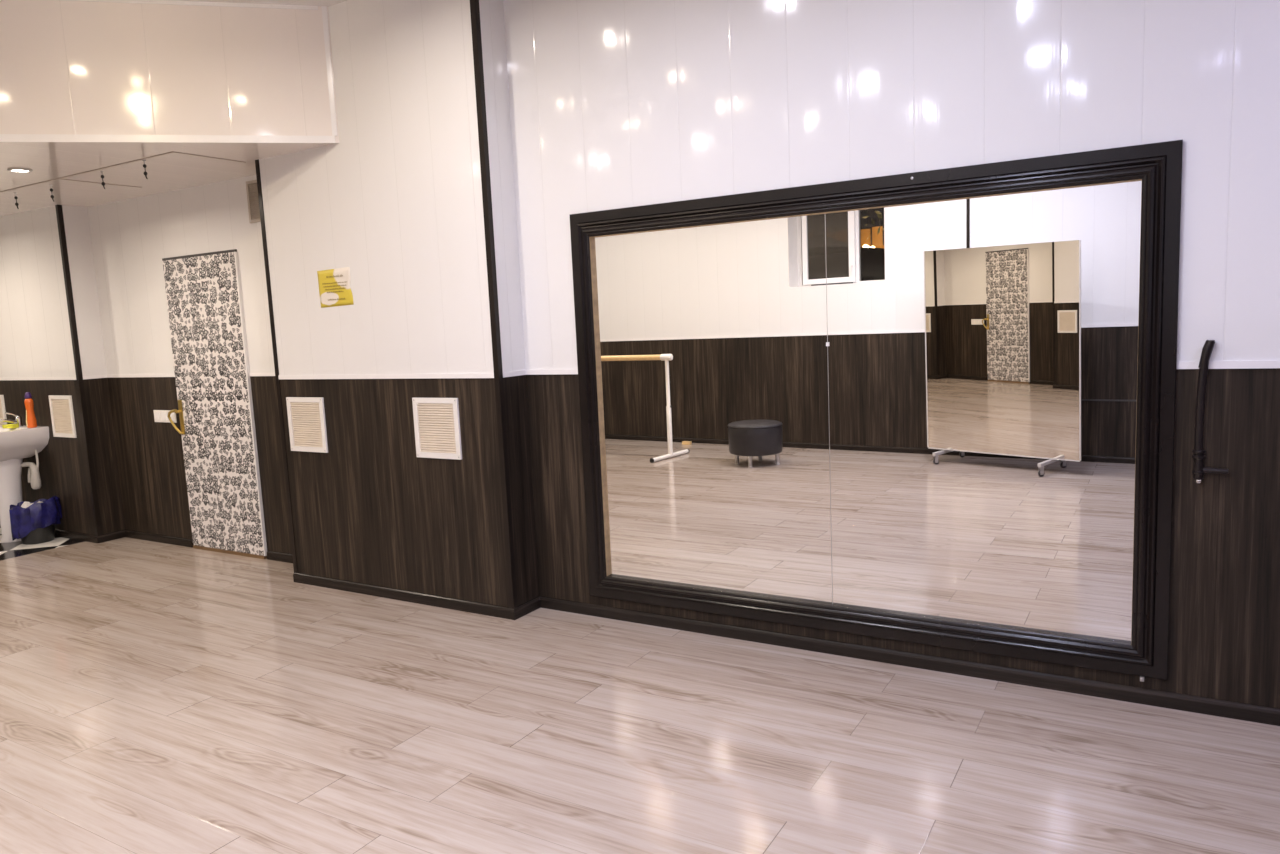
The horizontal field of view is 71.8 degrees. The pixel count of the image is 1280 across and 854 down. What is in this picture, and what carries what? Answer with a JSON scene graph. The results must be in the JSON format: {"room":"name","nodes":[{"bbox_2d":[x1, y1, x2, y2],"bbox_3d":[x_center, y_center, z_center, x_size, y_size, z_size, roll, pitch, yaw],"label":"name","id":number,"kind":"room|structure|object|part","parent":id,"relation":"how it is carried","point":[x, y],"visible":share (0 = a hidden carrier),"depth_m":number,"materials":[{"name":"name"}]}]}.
{"room":"exercise studio","nodes":[
{"label":"exercise studio","id":0,"kind":"room"},
{"bbox_2d":[0,205,124,534],"bbox_3d":[-5.295,-0.753,7.309,3.172,3.105,0.429,2,8,31],"label":"wall","id":1,"kind":"structure","parent":0,"point":[36,341],"depth_m":6.52,"materials":[{"name":"white paint"}]},
{"bbox_2d":[0,395,6,425],"bbox_3d":[-5.129,-0.102,7.045,0.305,0.310,0.014,2,8,31],"label":"air vent","id":2,"kind":"object","parent":1,"relation":"in","point":[2,403],"visible":0.54,"depth_m":6.97,"materials":[{"name":"beige plastic"}]},
{"bbox_2d":[0,398,3,425],"bbox_3d":[-5.128,-0.102,7.046,0.249,0.254,0.011,2,8,31],"label":"grille","id":3,"kind":"object","parent":2,"relation":"attached to","point":[1,399],"depth_m":6.98,"materials":[{"name":"beige plastic"}]},
{"bbox_2d":[0,376,75,379],"bbox_3d":[-5.403,-0.388,7.172,3.146,0.024,0.006,2,8,31],"label":"trim","id":4,"kind":"structure","parent":1,"relation":"attached to","point":[1,378],"depth_m":6.63,"materials":[{"name":"white plastic"}]},
{"bbox_2d":[48,395,76,437],"bbox_3d":[-4.260,-0.078,6.524,0.305,0.310,0.014,2,8,31],"label":"air vent","id":5,"kind":"object","parent":1,"relation":"in","point":[61,406],"visible":1,"depth_m":6.52,"materials":[{"name":"beige plastic"}]},
{"bbox_2d":[51,399,72,433],"bbox_3d":[-4.259,-0.078,6.526,0.249,0.254,0.011,2,8,31],"label":"grille","id":6,"kind":"object","parent":5,"relation":"attached to","point":[61,409],"depth_m":6.53,"materials":[{"name":"beige plastic"}]},
{"bbox_2d":[55,205,101,535],"bbox_3d":[-4.035,-0.380,6.365,0.030,2.380,0.030,2,8,31],"label":"trim","id":7,"kind":"structure","parent":1,"relation":"attached to","point":[59,212],"depth_m":6.35,"materials":[{"name":"black plastic"}]},
{"bbox_2d":[83,374,106,378],"bbox_3d":[-3.969,-0.365,6.448,0.006,0.024,0.175,2,8,31],"label":"trim","id":8,"kind":"structure","parent":1,"relation":"attached to","point":[105,375],"depth_m":6.44,"materials":[{"name":"white plastic"}]},
{"bbox_2d":[0,526,192,547],"bbox_3d":[-4.923,0.784,7.170,4.025,0.056,0.216,2,8,31],"label":"baseboard","id":9,"kind":"structure","parent":1,"relation":"attached to","point":[186,542],"depth_m":6.53,"materials":[{"name":"black wood"}]},
{"bbox_2d":[0,151,245,192],"bbox_3d":[-4.456,-1.530,6.124,4.993,0.003,0.505,2,8,31],"label":"trim","id":10,"kind":"structure","parent":1,"relation":"attached to","point":[172,151],"depth_m":5.00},
{"bbox_2d":[0,0,338,215],"bbox_3d":[-5.618,-1.540,3.826,6.160,0.675,6.022,2,8,31],"label":"ceiling","id":11,"kind":"structure","parent":0,"point":[67,67],"depth_m":4.42,"materials":[{"name":"plastic"}]},
{"bbox_2d":[14,193,18,208],"bbox_3d":[-3.993,-1.446,5.666,0.020,0.102,0.020,-4,7,-14],"label":"ceiling hook","id":12,"kind":"object","parent":11,"relation":"attached to","point":[15,197],"visible":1,"depth_m":5.66,"materials":[{"name":"black plastic"}]},
{"bbox_2d":[7,168,32,172],"bbox_3d":[-3.448,-1.427,4.923,0.120,0.010,0.120,2,8,31],"label":"recessed light","id":13,"kind":"object","parent":11,"relation":"in","point":[17,170],"visible":1,"depth_m":4.91,"materials":[{"name":"silver metal"}]},
{"bbox_2d":[49,185,53,201],"bbox_3d":[-3.615,-1.436,5.440,0.020,0.102,0.020,-4,7,-14],"label":"ceiling hook","id":14,"kind":"object","parent":11,"relation":"attached to","point":[51,189],"visible":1,"depth_m":5.43,"materials":[{"name":"black plastic"}]},
{"bbox_2d":[100,171,104,188],"bbox_3d":[-3.084,-1.416,5.082,0.020,0.102,0.020,-4,7,-14],"label":"ceiling hook","id":15,"kind":"object","parent":11,"relation":"attached to","point":[102,175],"visible":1,"depth_m":5.08,"materials":[{"name":"black plastic"}]},
{"bbox_2d":[142,160,147,178],"bbox_3d":[-2.700,-1.403,4.828,0.020,0.102,0.020,-4,7,-14],"label":"ceiling hook","id":16,"kind":"object","parent":11,"relation":"attached to","point":[145,173],"visible":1,"depth_m":4.82,"materials":[{"name":"black metal"}]},
{"bbox_2d":[0,134,334,142],"bbox_3d":[-5.399,-1.206,3.657,7.880,0.036,0.007,-4,7,-14],"label":"trim","id":17,"kind":"structure","parent":11,"relation":"attached to","point":[3,137],"depth_m":4.40,"materials":[{"name":"white plastic"}]},
{"bbox_2d":[60,0,317,9],"bbox_3d":[-5.443,-1.849,3.576,7.850,0.018,0.006,-4,7,-14],"label":"trim","id":18,"kind":"structure","parent":11,"relation":"attached to","point":[169,2],"depth_m":4.38,"materials":[{"name":"white plastic"}]},
{"bbox_2d":[321,6,336,135],"bbox_3d":[-1.597,-1.828,4.553,0.025,0.641,0.006,-4,7,-14],"label":"trim","id":19,"kind":"structure","parent":11,"relation":"attached to","point":[324,8],"depth_m":4.55,"materials":[{"name":"white plastic"}]},
{"bbox_2d":[88,175,291,553],"bbox_3d":[-2.896,-0.701,5.988,2.303,3.105,0.228,2,8,31],"label":"wall","id":20,"kind":"structure","parent":0,"point":[130,238],"depth_m":6.14,"materials":[{"name":"white paint"}]},
{"bbox_2d":[153,410,176,422],"bbox_3d":[-3.318,-0.075,6.194,0.265,0.085,0.013,2,8,31],"label":"light switch","id":21,"kind":"object","parent":20,"relation":"attached to","point":[159,415],"visible":0.84,"depth_m":6.20,"materials":[{"name":"white plastic"}]},
{"bbox_2d":[107,372,274,377],"bbox_3d":[-2.938,-0.349,5.928,2.297,0.024,0.006,2,8,31],"label":"trim","id":22,"kind":"structure","parent":20,"relation":"attached to","point":[251,373],"depth_m":6.20,"materials":[{"name":"white plastic"}]},
{"bbox_2d":[162,249,266,558],"bbox_3d":[-2.871,-0.132,5.878,0.844,2.001,0.076,2,8,31],"label":"door","id":23,"kind":"structure","parent":20,"relation":"in","point":[204,291],"depth_m":5.86,"materials":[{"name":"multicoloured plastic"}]},
{"bbox_3d":[-3.191,-0.035,6.074,0.100,0.181,0.057,2,8,31],"label":"handle lever","id":24,"kind":"part","parent":23,"relation":"part of","materials":[{"name":"gold metal"}]},
{"bbox_3d":[-3.148,-0.068,6.073,0.038,0.240,0.008,2,8,31],"label":"handle plate","id":25,"kind":"part","parent":23,"relation":"part of","materials":[{"name":"gold metal"}]},
{"bbox_2d":[246,180,260,222],"bbox_3d":[-2.303,-1.381,5.387,0.260,0.250,0.014,2,8,31],"label":"air vent","id":26,"kind":"object","parent":20,"relation":"in","point":[251,186],"visible":0.52,"depth_m":5.43,"materials":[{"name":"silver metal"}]},
{"bbox_2d":[248,183,259,219],"bbox_3d":[-2.303,-1.381,5.388,0.224,0.214,0.011,2,8,31],"label":"grille","id":27,"kind":"object","parent":26,"relation":"attached to","point":[253,201],"depth_m":5.43,"materials":[{"name":"beige plastic"}]},
{"bbox_2d":[267,551,292,562],"bbox_3d":[-2.171,0.846,5.637,0.625,0.056,0.015,2,8,31],"label":"baseboard","id":28,"kind":"structure","parent":20,"relation":"attached to","point":[271,555],"depth_m":5.72,"materials":[{"name":"black wood"}]},
{"bbox_2d":[175,0,346,6],"bbox_3d":[-2.725,-1.850,2.081,13.300,0.100,6.400,2,8,31],"label":"ceiling","id":29,"kind":"structure","parent":0,"point":[327,3],"depth_m":4.43,"materials":[{"name":"paint"}]},
{"bbox_2d":[259,0,538,606],"bbox_3d":[-1.272,-0.637,4.853,1.652,3.105,0.510,2,8,31],"label":"wall pillar","id":30,"kind":"structure","parent":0,"point":[397,202],"depth_m":4.50,"materials":[{"name":"white paint"}]},
{"bbox_2d":[255,159,297,572],"bbox_3d":[-2.082,-0.315,5.102,0.030,2.380,0.030,2,8,31],"label":"trim","id":31,"kind":"structure","parent":30,"relation":"attached to","point":[257,166],"depth_m":5.08,"materials":[{"name":"black plastic"}]},
{"bbox_2d":[286,397,327,452],"bbox_3d":[-1.886,-0.013,5.007,0.305,0.310,0.014,2,8,31],"label":"wall vent","id":32,"kind":"object","parent":30,"relation":"attached to","point":[306,415],"visible":1,"depth_m":5.00,"materials":[{"name":"white plastic"}]},
{"bbox_2d":[290,402,322,446],"bbox_3d":[-1.885,-0.013,5.009,0.249,0.254,0.011,2,8,31],"label":"grille","id":33,"kind":"object","parent":32,"relation":"attached to","point":[306,418],"depth_m":5.01,"materials":[{"name":"beige plastic"}]},
{"bbox_2d":[317,267,353,307],"bbox_3d":[-1.639,-0.749,4.755,0.264,0.204,0.004,2,8,31],"label":"notice","id":34,"kind":"object","parent":30,"relation":"attached to","point":[334,284],"visible":1,"depth_m":4.75,"materials":[{"name":"yellow paper"}]},
{"bbox_2d":[278,373,493,378],"bbox_3d":[-1.389,-0.267,4.675,1.600,0.024,0.006,2,8,31],"label":"trim","id":35,"kind":"structure","parent":30,"relation":"attached to","point":[451,375],"depth_m":4.61,"materials":[{"name":"white plastic"}]},
{"bbox_2d":[412,398,461,459],"bbox_3d":[-1.033,0.006,4.496,0.305,0.310,0.014,2,8,31],"label":"wall vent","id":36,"kind":"object","parent":30,"relation":"attached to","point":[436,420],"visible":1,"depth_m":4.49,"materials":[{"name":"beige plastic"}]},
{"bbox_2d":[417,403,455,453],"bbox_3d":[-1.032,0.006,4.497,0.249,0.254,0.011,2,8,31],"label":"grille","id":37,"kind":"object","parent":36,"relation":"attached to","point":[436,422],"depth_m":4.50,"materials":[{"name":"beige plastic"}]},
{"bbox_2d":[470,0,517,607],"bbox_3d":[-0.699,-0.612,4.224,0.030,3.055,0.030,2,8,31],"label":"trim","id":38,"kind":"structure","parent":30,"relation":"attached to","point":[474,4],"depth_m":4.21,"materials":[{"name":"black plastic"}]},
{"bbox_2d":[0,527,1279,853],"bbox_3d":[-2.581,1.338,2.469,13.300,0.120,6.400,2,8,31],"label":"floor","id":39,"kind":"structure","parent":0,"point":[156,697],"depth_m":3.07,"materials":[{"name":"beige laminate"}]},
{"bbox_2d":[0,425,48,542],"bbox_3d":[-4.853,0.455,6.557,0.570,0.850,0.699,2,8,31],"label":"washbasin","id":40,"kind":"object","parent":39,"relation":"on","point":[16,444],"visible":0.9,"depth_m":6.63,"materials":[{"name":"white ceramic"}]},
{"bbox_2d":[2,424,18,428],"bbox_3d":[-4.741,-0.006,6.665,0.090,0.028,0.060,-1,7,14],"label":"sponge","id":41,"kind":"object","parent":40,"relation":"on","point":[6,425],"visible":1,"depth_m":6.64,"materials":[{"name":"yellow plastic"}]},
{"bbox_2d":[0,412,23,426],"bbox_3d":[-4.756,-0.053,6.677,0.052,0.122,0.172,2,8,31],"label":"faucet","id":42,"kind":"object","parent":40,"relation":"on","point":[18,419],"visible":0.93,"depth_m":6.71,"materials":[{"name":"silver metal"}]},
{"bbox_3d":[-4.764,-0.041,6.664,0.026,0.054,0.138,2,8,31],"label":"spout","id":43,"kind":"part","parent":42,"relation":"part of","materials":[{"name":"silver metal"}]},
{"bbox_2d":[15,416,23,426],"bbox_3d":[-4.724,-0.043,6.730,0.052,0.085,0.052,2,8,31],"label":"tap","id":44,"kind":"object","parent":42,"relation":"on","point":[18,419],"depth_m":6.71,"materials":[{"name":"silver metal"}]},
{"bbox_2d":[0,425,48,460],"bbox_3d":[-4.867,0.148,6.520,0.570,0.230,0.699,2,8,31],"label":"basin","id":45,"kind":"object","parent":40,"relation":"in","point":[16,444],"depth_m":6.57,"materials":[{"name":"white ceramic"}]},
{"bbox_2d":[24,392,36,427],"bbox_3d":[-4.566,-0.128,6.621,0.078,0.266,0.064,2,8,31],"label":"bottle","id":46,"kind":"object","parent":40,"relation":"on","point":[31,422],"visible":1,"depth_m":6.60,"materials":[{"name":"orange plastic"}]},
{"bbox_2d":[30,478,40,488],"bbox_3d":[-4.564,0.427,6.685,0.068,0.090,0.068,2,8,31],"label":"drain pipe","id":47,"kind":"object","parent":40,"relation":"on","point":[35,482],"depth_m":6.66,"materials":[{"name":"grey plastic"}]},
{"bbox_2d":[9,496,61,544],"bbox_3d":[-4.524,0.696,6.621,0.338,0.328,0.335,2,8,31],"label":"waste bin","id":48,"kind":"object","parent":39,"relation":"on","point":[31,522],"visible":1,"depth_m":6.53,"materials":[{"name":"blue plastic"}]},
{"bbox_2d":[503,0,1279,708],"bbox_3d":[1.965,-0.563,3.034,5.773,3.105,0.300,2,8,31],"label":"wall","id":49,"kind":"structure","parent":0,"point":[615,104],"depth_m":3.26,"materials":[{"name":"white paint"}]},
{"bbox_2d":[503,370,525,377],"bbox_3d":[-0.616,-0.263,4.351,0.006,0.026,0.184,2,8,31],"label":"trim","id":50,"kind":"structure","parent":49,"relation":"attached to","point":[518,372],"depth_m":4.34,"materials":[{"name":"white plastic"}]},
{"bbox_2d":[293,572,1279,725],"bbox_3d":[1.191,0.963,3.420,7.425,0.056,0.225,2,8,31],"label":"baseboard","id":51,"kind":"structure","parent":49,"relation":"attached to","point":[1158,698],"depth_m":3.71,"materials":[{"name":"black wood"}]},
{"bbox_2d":[569,140,1182,681],"bbox_3d":[0.763,-0.045,3.636,2.458,1.865,0.040,2,8,31],"label":"wall mirror","id":52,"kind":"object","parent":49,"relation":"attached to","point":[932,407],"visible":1,"depth_m":3.48,"materials":[{"name":"black mirror"}]},
{"bbox_3d":[0.294,-0.068,3.935,1.129,1.631,0.005,2,8,31],"label":"mirror pane","id":53,"kind":"part","parent":52,"relation":"part of","materials":[{"name":"silver metal"}]},
{"bbox_3d":[1.256,-0.042,3.359,1.110,1.631,0.005,2,8,31],"label":"mirror pane","id":54,"kind":"part","parent":52,"relation":"part of","materials":[{"name":"silver metal"}]},
{"bbox_2d":[526,360,1279,374],"bbox_3d":[1.905,-0.206,2.944,5.767,0.026,0.006,2,8,31],"label":"trim","id":55,"kind":"structure","parent":49,"relation":"attached to","point":[1252,364],"depth_m":2.94,"materials":[{"name":"white plastic"}]},
{"bbox_2d":[1192,340,1227,483],"bbox_3d":[1.907,-0.048,2.952,0.104,0.487,0.039,2,8,31],"label":"rod","id":56,"kind":"object","parent":49,"relation":"attached to","point":[1199,470],"visible":1,"depth_m":2.96,"materials":[{"name":"black metal"}]},
{"bbox_3d":[1.892,0.182,2.997,0.022,0.022,0.022,2,8,31],"label":"knob","id":57,"kind":"part","parent":56,"relation":"part of","materials":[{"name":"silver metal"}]},
{"bbox_3d":[1.886,-0.097,2.956,0.050,0.388,0.030,2,8,31],"label":"rod","id":58,"kind":"part","parent":56,"relation":"part of","materials":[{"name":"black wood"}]}
]}

